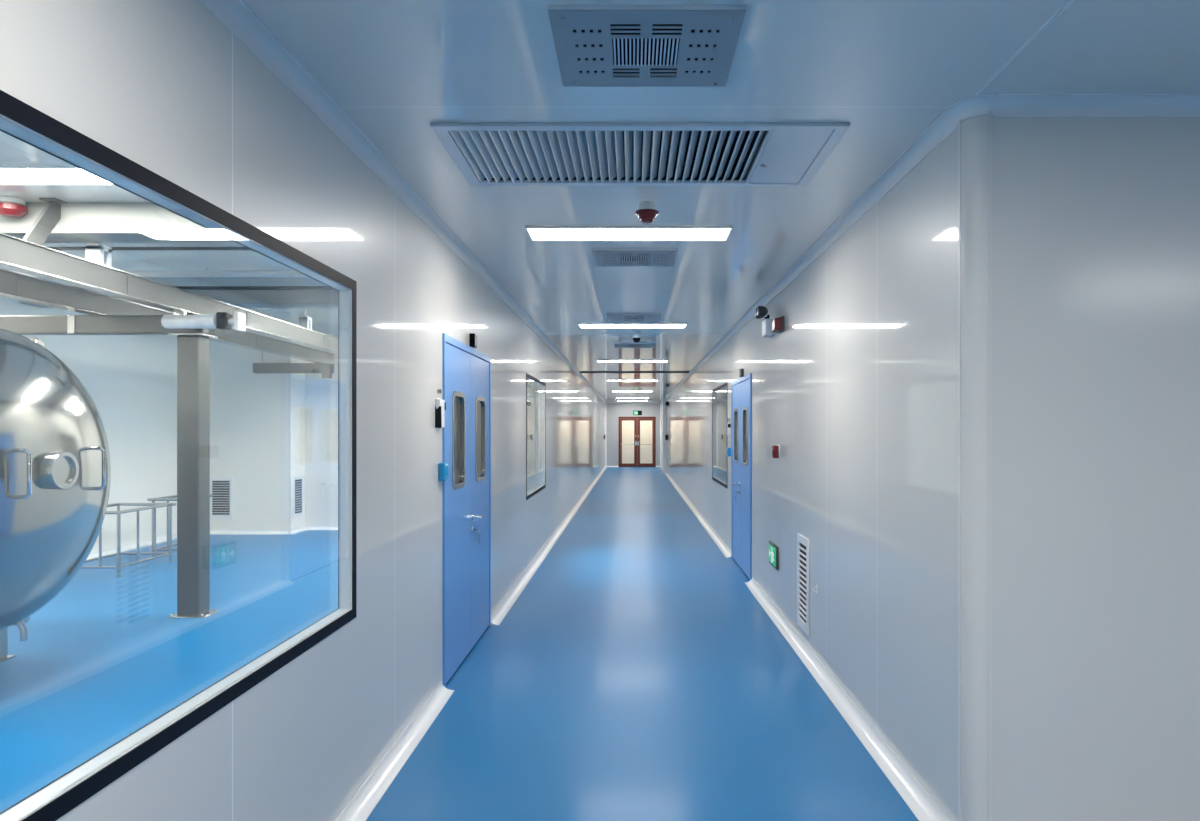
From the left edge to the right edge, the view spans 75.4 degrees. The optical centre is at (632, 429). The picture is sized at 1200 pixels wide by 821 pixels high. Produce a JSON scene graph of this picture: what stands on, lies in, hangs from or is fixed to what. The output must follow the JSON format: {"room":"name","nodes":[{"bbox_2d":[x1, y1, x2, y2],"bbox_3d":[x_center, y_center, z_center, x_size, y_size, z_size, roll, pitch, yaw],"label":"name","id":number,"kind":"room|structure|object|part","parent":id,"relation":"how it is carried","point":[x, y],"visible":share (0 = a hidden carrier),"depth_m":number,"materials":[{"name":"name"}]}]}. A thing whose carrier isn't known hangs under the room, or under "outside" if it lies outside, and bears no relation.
{"room":"clean room","nodes":[
{"label":"clean room","id":0,"kind":"room"},
{"bbox_2d":[0,296,176,553],"bbox_3d":[-6.475,0.005,5.975,0.050,3.050,11.950,0,0,0],"label":"wall","id":1,"kind":"structure","parent":0,"point":[131,380],"depth_m":9.94,"materials":[{"name":"white paint"}]},
{"bbox_2d":[86,534,176,559],"bbox_3d":[-6.422,1.500,5.700,0.056,0.060,11.400,0,0,0],"label":"baseboard","id":2,"kind":"structure","parent":1,"relation":"attached to","point":[162,539],"depth_m":9.94,"materials":[{"name":"white plastic"}]},
{"bbox_2d":[0,131,337,333],"bbox_3d":[-3.809,-1.495,5.950,5.282,0.050,11.900,0,0,0],"label":"ceiling","id":3,"kind":"structure","parent":0,"point":[13,151],"depth_m":6.60,"materials":[{"name":"white paint"}]},
{"bbox_2d":[0,196,27,217],"bbox_3d":[-3.950,-1.411,4.930,0.170,0.113,0.170,0,0,0],"label":"beacon","id":4,"kind":"object","parent":3,"relation":"attached to","point":[11,207],"visible":1,"depth_m":4.89,"materials":[{"name":"red plastic"}]},
{"bbox_2d":[22,198,66,245],"bbox_3d":[-3.700,-1.220,4.870,0.100,0.500,0.500,0,0,0],"label":"diagonal brace","id":5,"kind":"object","parent":3,"relation":"attached to","point":[50,215],"visible":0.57,"depth_m":4.88,"materials":[{"name":"grey metal"}]},
{"bbox_2d":[0,165,112,184],"bbox_3d":[-3.450,-1.462,4.450,1.190,0.016,0.300,0,0,0],"label":"recessed light","id":6,"kind":"object","parent":3,"relation":"in","point":[9,174],"visible":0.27,"depth_m":4.45,"materials":[{"name":"white plastic"}]},
{"bbox_2d":[85,242,111,266],"bbox_3d":[-3.630,-1.292,5.270,0.100,0.356,0.120,0,0,0],"label":"hanger","id":7,"kind":"object","parent":3,"relation":"hanging from","point":[99,253],"visible":0.77,"depth_m":5.21,"materials":[{"name":"white metal"}]},
{"bbox_2d":[0,203,233,241],"bbox_3d":[-3.807,-1.370,5.125,5.267,0.200,0.250,0,0,0],"label":"ceiling light","id":8,"kind":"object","parent":3,"relation":"attached to","point":[79,222],"depth_m":5.00,"materials":[{"name":"white plastic"}]},
{"bbox_2d":[48,245,250,249],"bbox_3d":[-3.807,-1.448,6.150,5.267,0.044,0.028,0,0,0],"label":"ceiling pipe","id":9,"kind":"object","parent":3,"relation":"hanging from","point":[148,247],"visible":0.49,"depth_m":6.14,"materials":[{"name":"grey metal"}]},
{"bbox_2d":[7,267,307,276],"bbox_3d":[-3.807,-1.425,7.000,5.267,0.090,0.060,0,0,0],"label":"ceiling pipe","id":10,"kind":"object","parent":3,"relation":"hanging from","point":[207,273],"visible":0.44,"depth_m":6.97,"materials":[{"name":"silver metal"}]},
{"bbox_2d":[20,290,337,307],"bbox_3d":[-3.807,-1.400,8.290,5.267,0.140,0.300,0,0,0],"label":"ceiling beam","id":11,"kind":"structure","parent":3,"relation":"attached to","point":[239,298],"depth_m":8.14,"materials":[{"name":"grey metal"}]},
{"bbox_2d":[68,283,334,289],"bbox_3d":[-3.807,-1.436,7.750,5.267,0.068,0.036,0,0,0],"label":"ceiling pipe","id":12,"kind":"object","parent":3,"relation":"hanging from","point":[248,287],"visible":0.38,"depth_m":7.74,"materials":[{"name":"black"}]},
{"bbox_2d":[253,352,333,378],"bbox_3d":[-4.940,-1.110,11.293,1.120,0.720,0.165,0,0,0],"label":"cable tray","id":13,"kind":"object","parent":3,"relation":"hanging from","point":[326,370],"visible":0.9,"depth_m":11.22,"materials":[{"name":"grey metal"}]},
{"bbox_2d":[299,308,311,329],"bbox_3d":[-3.630,-1.292,8.600,0.100,0.356,0.120,0,0,0],"label":"hanger","id":14,"kind":"object","parent":3,"relation":"hanging from","point":[305,321],"visible":0.8,"depth_m":8.54,"materials":[{"name":"white metal"}]},
{"bbox_2d":[210,331,304,529],"bbox_3d":[-5.740,0.030,11.650,1.420,3.000,0.500,0,0,0],"label":"wall","id":15,"kind":"structure","parent":0,"point":[257,420],"depth_m":11.40,"materials":[{"name":"white paint"}]},
{"bbox_2d":[210,477,232,518],"bbox_3d":[-6.050,1.000,11.391,0.360,0.620,0.016,0,0,0],"label":"air vent","id":16,"kind":"object","parent":15,"relation":"in","point":[221,503],"visible":0.84,"depth_m":11.39,"materials":[{"name":"white metal"}]},
{"bbox_2d":[210,530,288,534],"bbox_3d":[-5.740,1.500,11.372,1.420,0.060,0.056,0,0,0],"label":"baseboard","id":17,"kind":"structure","parent":15,"relation":"attached to","point":[212,532],"depth_m":11.39,"materials":[{"name":"white plastic"}]},
{"bbox_2d":[289,526,305,533],"bbox_3d":[-5.002,1.500,11.625,0.056,0.060,0.550,0,0,0],"label":"baseboard","id":18,"kind":"structure","parent":15,"relation":"attached to","point":[300,529],"depth_m":11.60,"materials":[{"name":"white plastic"}]},
{"bbox_2d":[293,475,303,517],"bbox_3d":[-5.021,1.000,11.650,0.016,0.620,0.360,0,0,0],"label":"air vent","id":19,"kind":"object","parent":15,"relation":"in","point":[298,481],"visible":1,"depth_m":11.66,"materials":[{"name":"white metal"}]},
{"bbox_2d":[0,0,604,820],"bbox_3d":[-1.143,0.005,14.000,0.050,3.050,36.000,0,0,0],"label":"wall","id":20,"kind":"structure","parent":0,"point":[166,86],"depth_m":2.93,"materials":[{"name":"white paint"}]},
{"bbox_2d":[0,90,356,820],"bbox_3d":[-1.143,0.077,1.855,0.057,1.355,2.550,0,0,0],"label":"window","id":21,"kind":"structure","parent":20,"relation":"in","point":[42,126],"depth_m":2.00,"materials":[{"name":"black metal"}]},
{"bbox_2d":[336,681,454,820],"bbox_3d":[-1.081,1.501,0.275,0.074,0.058,8.550,0,0,0],"label":"baseboard","id":22,"kind":"structure","parent":20,"relation":"attached to","point":[368,796],"depth_m":3.54,"materials":[{"name":"white plastic"}]},
{"bbox_2d":[200,0,606,401],"bbox_3d":[-1.089,-1.140,14.000,0.057,0.060,36.000,0,0,0],"label":"trim","id":23,"kind":"structure","parent":20,"relation":"attached to","point":[235,15],"depth_m":2.92,"materials":[{"name":"silver metal"}]},
{"bbox_2d":[435,389,445,427],"bbox_3d":[-1.101,-0.121,4.383,0.032,0.215,0.228,0,0,0],"label":"switch","id":24,"kind":"object","parent":20,"relation":"attached to","point":[440,407],"visible":1,"depth_m":4.38,"materials":[{"name":"white plastic"}]},
{"bbox_3d":[-1.103,-0.095,4.450,0.027,0.168,0.108,0,0,0],"label":"panel","id":25,"kind":"part","parent":24,"relation":"part of","materials":[{"name":"white plastic"}]},
{"bbox_2d":[439,462,448,480],"bbox_3d":[-1.095,0.242,4.505,0.045,0.105,0.090,0,0,0],"label":"switch","id":26,"kind":"object","parent":20,"relation":"attached to","point":[443,467],"visible":1,"depth_m":4.46,"materials":[{"name":"blue plastic"}]},
{"bbox_2d":[442,333,490,687],"bbox_3d":[-1.106,0.480,5.310,0.124,2.100,1.500,0,0,0],"label":"door","id":27,"kind":"structure","parent":20,"relation":"in","point":[466,371],"depth_m":5.13,"materials":[{"name":"blue metal"}]},
{"bbox_3d":[-1.078,0.605,5.418,0.068,0.054,0.157,0,0,0],"label":"lever handle","id":28,"kind":"part","parent":27,"relation":"part of","materials":[{"name":"silver metal"}]},
{"bbox_2d":[470,333,476,347],"bbox_3d":[-1.099,-0.618,5.360,0.037,0.088,0.100,0,0,0],"label":"indicator","id":29,"kind":"object","parent":20,"relation":"attached to","point":[473,338],"visible":0.95,"depth_m":5.31,"materials":[{"name":"black plastic"}]},
{"bbox_2d":[526,373,545,499],"bbox_3d":[-1.143,0.070,9.045,0.057,1.340,1.810,0,0,0],"label":"window","id":30,"kind":"structure","parent":20,"relation":"in","point":[535,388],"depth_m":8.96,"materials":[{"name":"black"}]},
{"bbox_2d":[491,466,606,624],"bbox_3d":[-1.081,1.501,19.035,0.074,0.058,25.930,0,0,0],"label":"baseboard","id":31,"kind":"structure","parent":20,"relation":"attached to","point":[497,617],"depth_m":8.42,"materials":[{"name":"white plastic"}]},
{"bbox_2d":[605,402,606,465],"bbox_3d":[-1.090,0.180,31.970,0.056,2.700,0.060,0,0,0],"label":"trim","id":32,"kind":"structure","parent":20,"relation":"attached to","point":[605,402],"depth_m":31.98,"materials":[{"name":"silver metal"}]},
{"bbox_2d":[579,372,688,372],"bbox_3d":[0.038,-1.160,15.630,2.213,0.020,0.060,0,0,0],"label":"trim","id":33,"kind":"structure","parent":20,"relation":"attached to","point":[579,372],"depth_m":15.60,"materials":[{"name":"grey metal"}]},
{"bbox_2d":[305,334,477,525],"bbox_3d":[-3.809,0.005,11.925,5.282,3.050,0.050,0,0,0],"label":"wall","id":34,"kind":"structure","parent":0,"point":[321,394],"depth_m":11.90,"materials":[{"name":"white paint"}]},
{"bbox_2d":[305,526,337,529],"bbox_3d":[-3.099,1.500,11.872,3.862,0.060,0.056,0,0,0],"label":"baseboard","id":35,"kind":"structure","parent":34,"relation":"attached to","point":[306,527],"depth_m":11.90,"materials":[{"name":"white plastic"}]},
{"bbox_2d":[0,467,918,820],"bbox_3d":[-0.250,1.580,15.000,12.900,0.100,38.400,0,0,0],"label":"floor","id":36,"kind":"structure","parent":0,"point":[637,674],"depth_m":4.79,"materials":[{"name":"blue plastic"}]},
{"bbox_2d":[0,328,110,661],"bbox_3d":[-4.580,0.445,4.648,2.441,2.170,1.984,0,0,0],"label":"vessel","id":37,"kind":"object","parent":36,"relation":"on","point":[55,465],"visible":1,"depth_m":4.59,"materials":[{"name":"silver metal"}]},
{"bbox_3d":[-4.250,1.240,5.150,0.120,0.557,0.100,0,0,0],"label":"leg","id":38,"kind":"part","parent":37,"relation":"part of","materials":[{"name":"silver metal"}]},
{"bbox_3d":[-4.250,1.524,5.150,0.180,0.012,0.160,0,0,0],"label":"foot plate","id":39,"kind":"part","parent":37,"relation":"part of","materials":[{"name":"silver metal"}]},
{"bbox_3d":[-3.417,0.245,4.330,0.116,0.283,0.022,0,0,0],"label":"pull handle","id":40,"kind":"part","parent":37,"relation":"part of","materials":[{"name":"silver metal"}]},
{"bbox_3d":[-3.431,0.245,4.960,0.116,0.283,0.022,0,0,0],"label":"pull handle","id":41,"kind":"part","parent":37,"relation":"part of","materials":[{"name":"silver metal"}]},
{"bbox_2d":[80,503,175,576],"bbox_3d":[-5.650,1.187,8.520,0.720,0.687,0.960,0,0,0],"label":"stand","id":42,"kind":"object","parent":36,"relation":"on","point":[154,506],"visible":0.68,"depth_m":8.50,"materials":[{"name":"silver metal"}]},
{"bbox_3d":[-5.350,1.195,8.070,0.060,0.670,0.060,0,0,0],"label":"post","id":43,"kind":"part","parent":42,"relation":"part of","materials":[{"name":"silver metal"}]},
{"bbox_3d":[-5.650,1.430,8.520,0.626,0.027,0.926,0,0,0],"label":"rail","id":44,"kind":"part","parent":42,"relation":"part of","materials":[{"name":"silver metal"}]},
{"bbox_3d":[-5.650,0.860,8.520,0.720,0.034,0.932,0,0,0],"label":"rail","id":45,"kind":"part","parent":42,"relation":"part of","materials":[{"name":"silver metal"}]},
{"bbox_3d":[-5.350,1.195,8.970,0.060,0.670,0.060,0,0,0],"label":"post","id":46,"kind":"part","parent":42,"relation":"part of","materials":[{"name":"silver metal"}]},
{"bbox_2d":[147,494,212,556],"bbox_3d":[-5.545,1.171,9.525,0.470,0.717,0.610,0,0,0],"label":"stand","id":47,"kind":"object","parent":36,"relation":"on","point":[173,497],"visible":0.21,"depth_m":9.24,"materials":[{"name":"silver metal"}]},
{"bbox_3d":[-5.720,1.180,9.250,0.060,0.700,0.060,0,0,0],"label":"post","id":48,"kind":"part","parent":47,"relation":"part of","materials":[{"name":"silver metal"}]},
{"bbox_3d":[-5.545,1.430,9.525,0.376,0.027,0.576,0,0,0],"label":"rail","id":49,"kind":"part","parent":47,"relation":"part of","materials":[{"name":"silver metal"}]},
{"bbox_3d":[-5.545,0.830,9.525,0.470,0.034,0.582,0,0,0],"label":"rail","id":50,"kind":"part","parent":47,"relation":"part of","materials":[{"name":"silver metal"}]},
{"bbox_2d":[167,333,218,617],"bbox_3d":[-3.630,0.371,6.410,0.300,2.318,0.240,0,0,0],"label":"steel post","id":51,"kind":"object","parent":36,"relation":"on","point":[193,349],"visible":1,"depth_m":6.32,"materials":[{"name":"grey metal"}]},
{"bbox_2d":[0,315,207,334],"bbox_3d":[-4.985,-0.868,6.404,2.910,0.155,0.112,0,0,0],"label":"cross beam","id":52,"kind":"structure","parent":51,"relation":"on","point":[20,324],"depth_m":6.36,"materials":[{"name":"grey metal"}]},
{"bbox_3d":[-3.630,-0.779,6.410,0.280,0.018,0.240,0,0,0],"label":"cap plate","id":53,"kind":"part","parent":51,"relation":"part of","materials":[{"name":"silver metal"}]},
{"bbox_3d":[-3.630,1.524,6.410,0.300,0.012,0.240,0,0,0],"label":"plate","id":54,"kind":"part","parent":51,"relation":"part of","materials":[{"name":"silver metal"}]},
{"bbox_2d":[607,403,659,466],"bbox_3d":[0.038,0.140,32.025,2.413,2.780,0.050,0,0,0],"label":"wall","id":55,"kind":"structure","parent":0,"point":[614,410],"depth_m":32.00,"materials":[{"name":"grey paint"}]},
{"bbox_2d":[607,402,659,402],"bbox_3d":[0.038,-1.143,31.974,2.313,0.055,0.051,0,0,0],"label":"trim","id":56,"kind":"structure","parent":55,"relation":"attached to","point":[607,402],"depth_m":31.99,"materials":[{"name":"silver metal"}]},
{"bbox_2d":[619,417,655,466],"bbox_3d":[0.193,0.490,31.982,1.525,2.080,0.136,0,0,0],"label":"door","id":57,"kind":"structure","parent":55,"relation":"in","point":[636,420],"depth_m":31.99,"materials":[{"name":"red wood"}]},
{"bbox_2d":[633,411,641,414],"bbox_3d":[0.210,-0.705,31.983,0.360,0.190,0.032,0,0,0],"label":"exit sign","id":58,"kind":"object","parent":55,"relation":"attached to","point":[634,412],"visible":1,"depth_m":31.99,"materials":[{"name":"green plastic"}]},
{"bbox_2d":[622,421,651,462],"bbox_3d":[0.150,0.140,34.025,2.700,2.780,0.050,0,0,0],"label":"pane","id":59,"kind":"structure","parent":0,"point":[627,426],"depth_m":34.00,"materials":[{"name":"beige glass"}]},
{"bbox_2d":[243,0,1199,401],"bbox_3d":[2.441,-1.195,14.000,7.118,0.050,36.000,0,0,0],"label":"ceiling","id":60,"kind":"structure","parent":0,"point":[886,69],"depth_m":2.73,"materials":[{"name":"white paint"}]},
{"bbox_2d":[525,225,732,240],"bbox_3d":[-0.020,-1.162,4.580,1.190,0.016,0.300,0,0,0],"label":"recessed light","id":61,"kind":"object","parent":60,"relation":"in","point":[535,232],"visible":1,"depth_m":4.54,"materials":[{"name":"white plastic"}]},
{"bbox_2d":[528,229,729,239],"bbox_3d":[-0.020,-1.163,4.580,1.166,0.012,0.276,0,0,0],"label":"diffuser","id":62,"kind":"object","parent":61,"relation":"attached to","point":[534,234],"depth_m":4.59,"materials":[{"name":"white plastic"}]},
{"bbox_2d":[578,323,686,327],"bbox_3d":[0.000,-1.162,8.620,1.190,0.016,0.300,0,0,0],"label":"recessed light","id":63,"kind":"object","parent":60,"relation":"in","point":[581,325],"visible":1,"depth_m":8.58,"materials":[{"name":"white plastic"}]},
{"bbox_2d":[580,325,684,327],"bbox_3d":[0.000,-1.163,8.620,1.166,0.012,0.276,0,0,0],"label":"diffuser","id":64,"kind":"object","parent":63,"relation":"attached to","point":[581,326],"depth_m":8.66,"materials":[{"name":"white plastic"}]},
{"bbox_2d":[597,360,667,361],"bbox_3d":[0.000,-1.162,13.050,1.190,0.016,0.300,0,0,0],"label":"recessed light","id":65,"kind":"object","parent":60,"relation":"in","point":[597,360],"visible":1,"depth_m":12.98,"materials":[{"name":"white plastic"}]},
{"bbox_2d":[598,361,666,361],"bbox_3d":[0.000,-1.163,13.050,1.166,0.012,0.276,0,0,0],"label":"diffuser","id":66,"kind":"object","parent":65,"relation":"attached to","point":[598,361],"depth_m":13.09,"materials":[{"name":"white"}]},
{"bbox_2d":[607,380,657,380],"bbox_3d":[0.000,-1.162,18.200,1.190,0.016,0.300,0,0,0],"label":"recessed light","id":67,"kind":"object","parent":60,"relation":"in","point":[607,380],"visible":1,"depth_m":18.11,"materials":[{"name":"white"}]},
{"bbox_2d":[613,391,651,391],"bbox_3d":[0.000,-1.162,23.200,1.190,0.016,0.300,0,0,0],"label":"recessed light","id":68,"kind":"object","parent":60,"relation":"in","point":[613,391],"visible":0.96,"depth_m":23.29,"materials":[{"name":"white plastic"}]},
{"bbox_2d":[607,314,660,321],"bbox_3d":[0.012,-1.236,8.020,0.546,0.178,0.470,0,0,0],"label":"ceiling vent","id":69,"kind":"object","parent":60,"relation":"in","point":[610,317],"visible":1,"depth_m":8.01,"materials":[{"name":"silver metal"}]},
{"bbox_2d":[614,343,654,347],"bbox_3d":[0.030,-1.236,10.650,0.546,0.178,0.470,0,0,0],"label":"ceiling vent","id":70,"kind":"object","parent":60,"relation":"in","point":[617,345],"visible":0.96,"depth_m":10.57,"materials":[{"name":"silver metal"}]},
{"bbox_2d":[593,249,676,266],"bbox_3d":[0.016,-1.236,5.230,0.546,0.178,0.470,0,0,0],"label":"ceiling vent","id":71,"kind":"object","parent":60,"relation":"in","point":[602,257],"visible":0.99,"depth_m":5.18,"materials":[{"name":"silver metal"}]},
{"bbox_2d":[632,332,640,342],"bbox_3d":[0.050,-1.111,9.350,0.112,0.117,0.112,0,0,0],"label":"security camera","id":72,"kind":"object","parent":60,"relation":"attached to","point":[636,336],"visible":1,"depth_m":9.31,"materials":[{"name":"white plastic"}]},
{"bbox_2d":[430,123,849,185],"bbox_3d":[0.030,-1.243,3.310,1.600,0.184,0.720,0,0,0],"label":"ceiling vent","id":73,"kind":"object","parent":60,"relation":"in","point":[486,154],"visible":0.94,"depth_m":3.28,"materials":[{"name":"silver metal"}]},
{"bbox_2d":[548,5,745,86],"bbox_3d":[0.040,-1.236,2.367,0.546,0.178,0.470,0,0,0],"label":"ceiling vent","id":74,"kind":"object","parent":60,"relation":"in","point":[696,44],"visible":1,"depth_m":2.34,"materials":[{"name":"grey metal"}]},
{"bbox_2d":[635,201,658,223],"bbox_3d":[0.075,-1.121,4.000,0.124,0.099,0.124,0,0,0],"label":"beacon","id":75,"kind":"object","parent":60,"relation":"attached to","point":[646,212],"visible":1,"depth_m":3.96,"materials":[{"name":"red plastic"}]},
{"bbox_2d":[974,0,1074,94],"bbox_3d":[1.195,-1.169,-0.650,0.012,0.005,6.700,0,0,0],"label":"trim","id":76,"kind":"structure","parent":60,"relation":"attached to","point":[1069,2],"depth_m":2.34,"materials":[{"name":"silver metal"}]},
{"bbox_2d":[661,128,957,820],"bbox_3d":[1.220,0.140,17.410,0.050,2.780,29.180,0,0,0],"label":"wall","id":77,"kind":"structure","parent":0,"point":[857,392],"depth_m":3.88,"materials":[{"name":"white paint"}]},
{"bbox_2d":[660,402,660,465],"bbox_3d":[1.167,0.180,31.970,0.056,2.700,0.060,0,0,0],"label":"trim","id":78,"kind":"structure","parent":77,"relation":"attached to","point":[660,402],"depth_m":31.99,"materials":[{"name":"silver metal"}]},
{"bbox_2d":[662,397,665,472],"bbox_3d":[1.130,0.180,27.550,0.130,2.700,0.300,0,0,0],"label":"trim","id":79,"kind":"structure","parent":77,"relation":"attached to","point":[663,398],"depth_m":27.40,"materials":[{"name":"white metal"}]},
{"bbox_2d":[660,466,730,557],"bbox_3d":[1.158,1.501,20.640,0.074,0.058,22.720,0,0,0],"label":"baseboard","id":80,"kind":"structure","parent":77,"relation":"attached to","point":[725,550],"depth_m":12.49,"materials":[{"name":"white"}]},
{"bbox_2d":[712,383,726,487],"bbox_3d":[1.220,0.070,10.675,0.057,1.340,1.850,0,0,0],"label":"window","id":81,"kind":"structure","parent":77,"relation":"in","point":[719,394],"depth_m":10.67,"materials":[{"name":"black"}]},
{"bbox_2d":[727,418,730,435],"bbox_3d":[1.178,-0.036,9.334,0.032,0.206,0.290,0,0,0],"label":"switch","id":82,"kind":"object","parent":77,"relation":"attached to","point":[728,423],"visible":1,"depth_m":9.38,"materials":[{"name":"white plastic"}]},
{"bbox_3d":[1.181,-0.010,9.500,0.027,0.168,0.108,0,0,0],"label":"panel","id":83,"kind":"part","parent":82,"relation":"part of","materials":[{"name":"white plastic"}]},
{"bbox_2d":[727,448,730,455],"bbox_3d":[1.171,0.268,9.440,0.045,0.105,0.090,0,0,0],"label":"switch","id":84,"kind":"object","parent":77,"relation":"attached to","point":[728,449],"visible":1,"depth_m":9.39,"materials":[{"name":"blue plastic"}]},
{"bbox_2d":[731,373,751,579],"bbox_3d":[1.183,0.480,8.520,0.124,2.100,1.500,0,0,0],"label":"door","id":85,"kind":"structure","parent":77,"relation":"in","point":[741,389],"depth_m":8.46,"materials":[{"name":"blue metal"}]},
{"bbox_2d":[739,369,743,376],"bbox_3d":[1.175,-0.618,8.360,0.037,0.088,0.100,0,0,0],"label":"indicator","id":86,"kind":"object","parent":77,"relation":"attached to","point":[741,371],"visible":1,"depth_m":8.31,"materials":[{"name":"grey plastic"}]},
{"bbox_2d":[755,306,773,337],"bbox_3d":[1.125,-0.926,6.620,0.139,0.252,0.204,0,0,0],"label":"emergency light","id":87,"kind":"object","parent":77,"relation":"attached to","point":[760,311],"visible":1,"depth_m":6.53,"materials":[{"name":"white plastic"}]},
{"bbox_2d":[769,541,777,569],"bbox_3d":[1.178,1.050,6.520,0.032,0.190,0.360,0,0,0],"label":"exit sign","id":88,"kind":"object","parent":77,"relation":"attached to","point":[773,549],"visible":1,"depth_m":6.45,"materials":[{"name":"green plastic"}]},
{"bbox_2d":[772,445,779,458],"bbox_3d":[1.165,0.177,6.300,0.057,0.110,0.100,0,0,0],"label":"button","id":89,"kind":"object","parent":77,"relation":"attached to","point":[775,448],"visible":1,"depth_m":6.25,"materials":[{"name":"red plastic"}]},
{"bbox_2d":[772,316,783,333],"bbox_3d":[1.157,-0.837,6.170,0.074,0.117,0.170,0,0,0],"label":"fire alarm mount","id":90,"kind":"object","parent":77,"relation":"attached to","point":[777,323],"visible":1,"depth_m":6.10,"materials":[{"name":"red plastic"}]},
{"bbox_3d":[1.183,-0.837,6.170,0.021,0.117,0.170,0,0,0],"label":"plate","id":91,"kind":"part","parent":90,"relation":"part of","materials":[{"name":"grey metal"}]},
{"bbox_2d":[797,533,809,635],"bbox_3d":[1.186,1.065,5.390,0.016,0.650,0.340,0,0,0],"label":"air vent","id":92,"kind":"object","parent":77,"relation":"in","point":[803,544],"visible":1,"depth_m":5.37,"materials":[{"name":"white metal"}]},
{"bbox_2d":[660,109,959,402],"bbox_3d":[1.167,-1.140,17.410,0.057,0.060,29.180,0,0,0],"label":"trim","id":93,"kind":"structure","parent":77,"relation":"attached to","point":[945,124],"depth_m":3.97,"materials":[{"name":"silver metal"}]},
{"bbox_2d":[745,578,949,820],"bbox_3d":[1.158,1.501,5.300,0.074,0.058,4.920,0,0,0],"label":"baseboard","id":94,"kind":"structure","parent":77,"relation":"attached to","point":[914,795],"depth_m":3.94,"materials":[{"name":"white plastic"}]},
{"bbox_2d":[992,117,1199,820],"bbox_3d":[3.632,0.140,2.775,4.735,2.780,0.050,0,0,0],"label":"wall","id":95,"kind":"structure","parent":0,"point":[1096,220],"depth_m":2.75,"materials":[{"name":"white paint"}]},
{"bbox_2d":[947,94,995,122],"bbox_3d":[1.205,-1.143,2.760,0.171,0.055,0.072,0,0,45],"label":"trim","id":96,"kind":"structure","parent":95,"relation":"attached to","point":[968,108],"depth_m":2.76,"materials":[{"name":"silver metal"}]},
{"bbox_2d":[958,111,991,820],"bbox_3d":[1.232,0.180,2.792,0.081,2.700,0.092,0,0,0],"label":"trim","id":97,"kind":"structure","parent":95,"relation":"attached to","point":[974,134],"depth_m":2.76,"materials":[{"name":"white paint"}]},
{"bbox_2d":[989,93,1199,116],"bbox_3d":[3.632,-1.140,2.721,4.735,0.060,0.057,0,0,0],"label":"trim","id":98,"kind":"structure","parent":95,"relation":"attached to","point":[1002,104],"depth_m":2.74,"materials":[{"name":"silver metal"}]},
{"bbox_3d":[-3.630,-1.292,3.200,0.100,0.356,0.120,0,0,0],"label":"hanger","id":99,"kind":"object","parent":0,"visible":0},
{"bbox_2d":[0,233,337,353],"bbox_3d":[-3.630,-1.032,5.990,0.120,0.164,10.780,0,0,0],"label":"beam","id":100,"kind":"structure","parent":99,"relation":"hanging from","point":[16,254],"depth_m":5.50,"materials":[{"name":"grey metal"}]},
{"bbox_2d":[161,310,245,330],"bbox_3d":[-3.410,-0.869,6.150,0.620,0.158,0.120,0,0,0],"label":"trolley","id":101,"kind":"object","parent":100,"relation":"hanging from","point":[180,319],"visible":1,"depth_m":6.11,"materials":[{"name":"white metal"}]},
{"bbox_3d":[-3.590,-0.929,6.150,0.080,0.038,0.040,0,0,0],"label":"hanger plate","id":102,"kind":"part","parent":101,"relation":"part of","materials":[{"name":"silver metal"}]},
{"bbox_3d":[-3.510,-0.860,6.150,0.420,0.110,0.108,0,0,0],"label":"motor","id":103,"kind":"part","parent":101,"relation":"part of","materials":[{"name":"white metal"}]},
{"bbox_3d":[-4.420,-1.292,3.200,0.100,0.356,0.120,0,0,0],"label":"hanger","id":104,"kind":"object","parent":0,"visible":0},
{"bbox_2d":[0,269,335,364],"bbox_3d":[-4.420,-1.032,5.990,0.120,0.164,10.780,0,0,0],"label":"beam","id":105,"kind":"structure","parent":104,"relation":"hanging from","point":[13,285],"depth_m":6.39,"materials":[{"name":"grey metal"}]}
]}

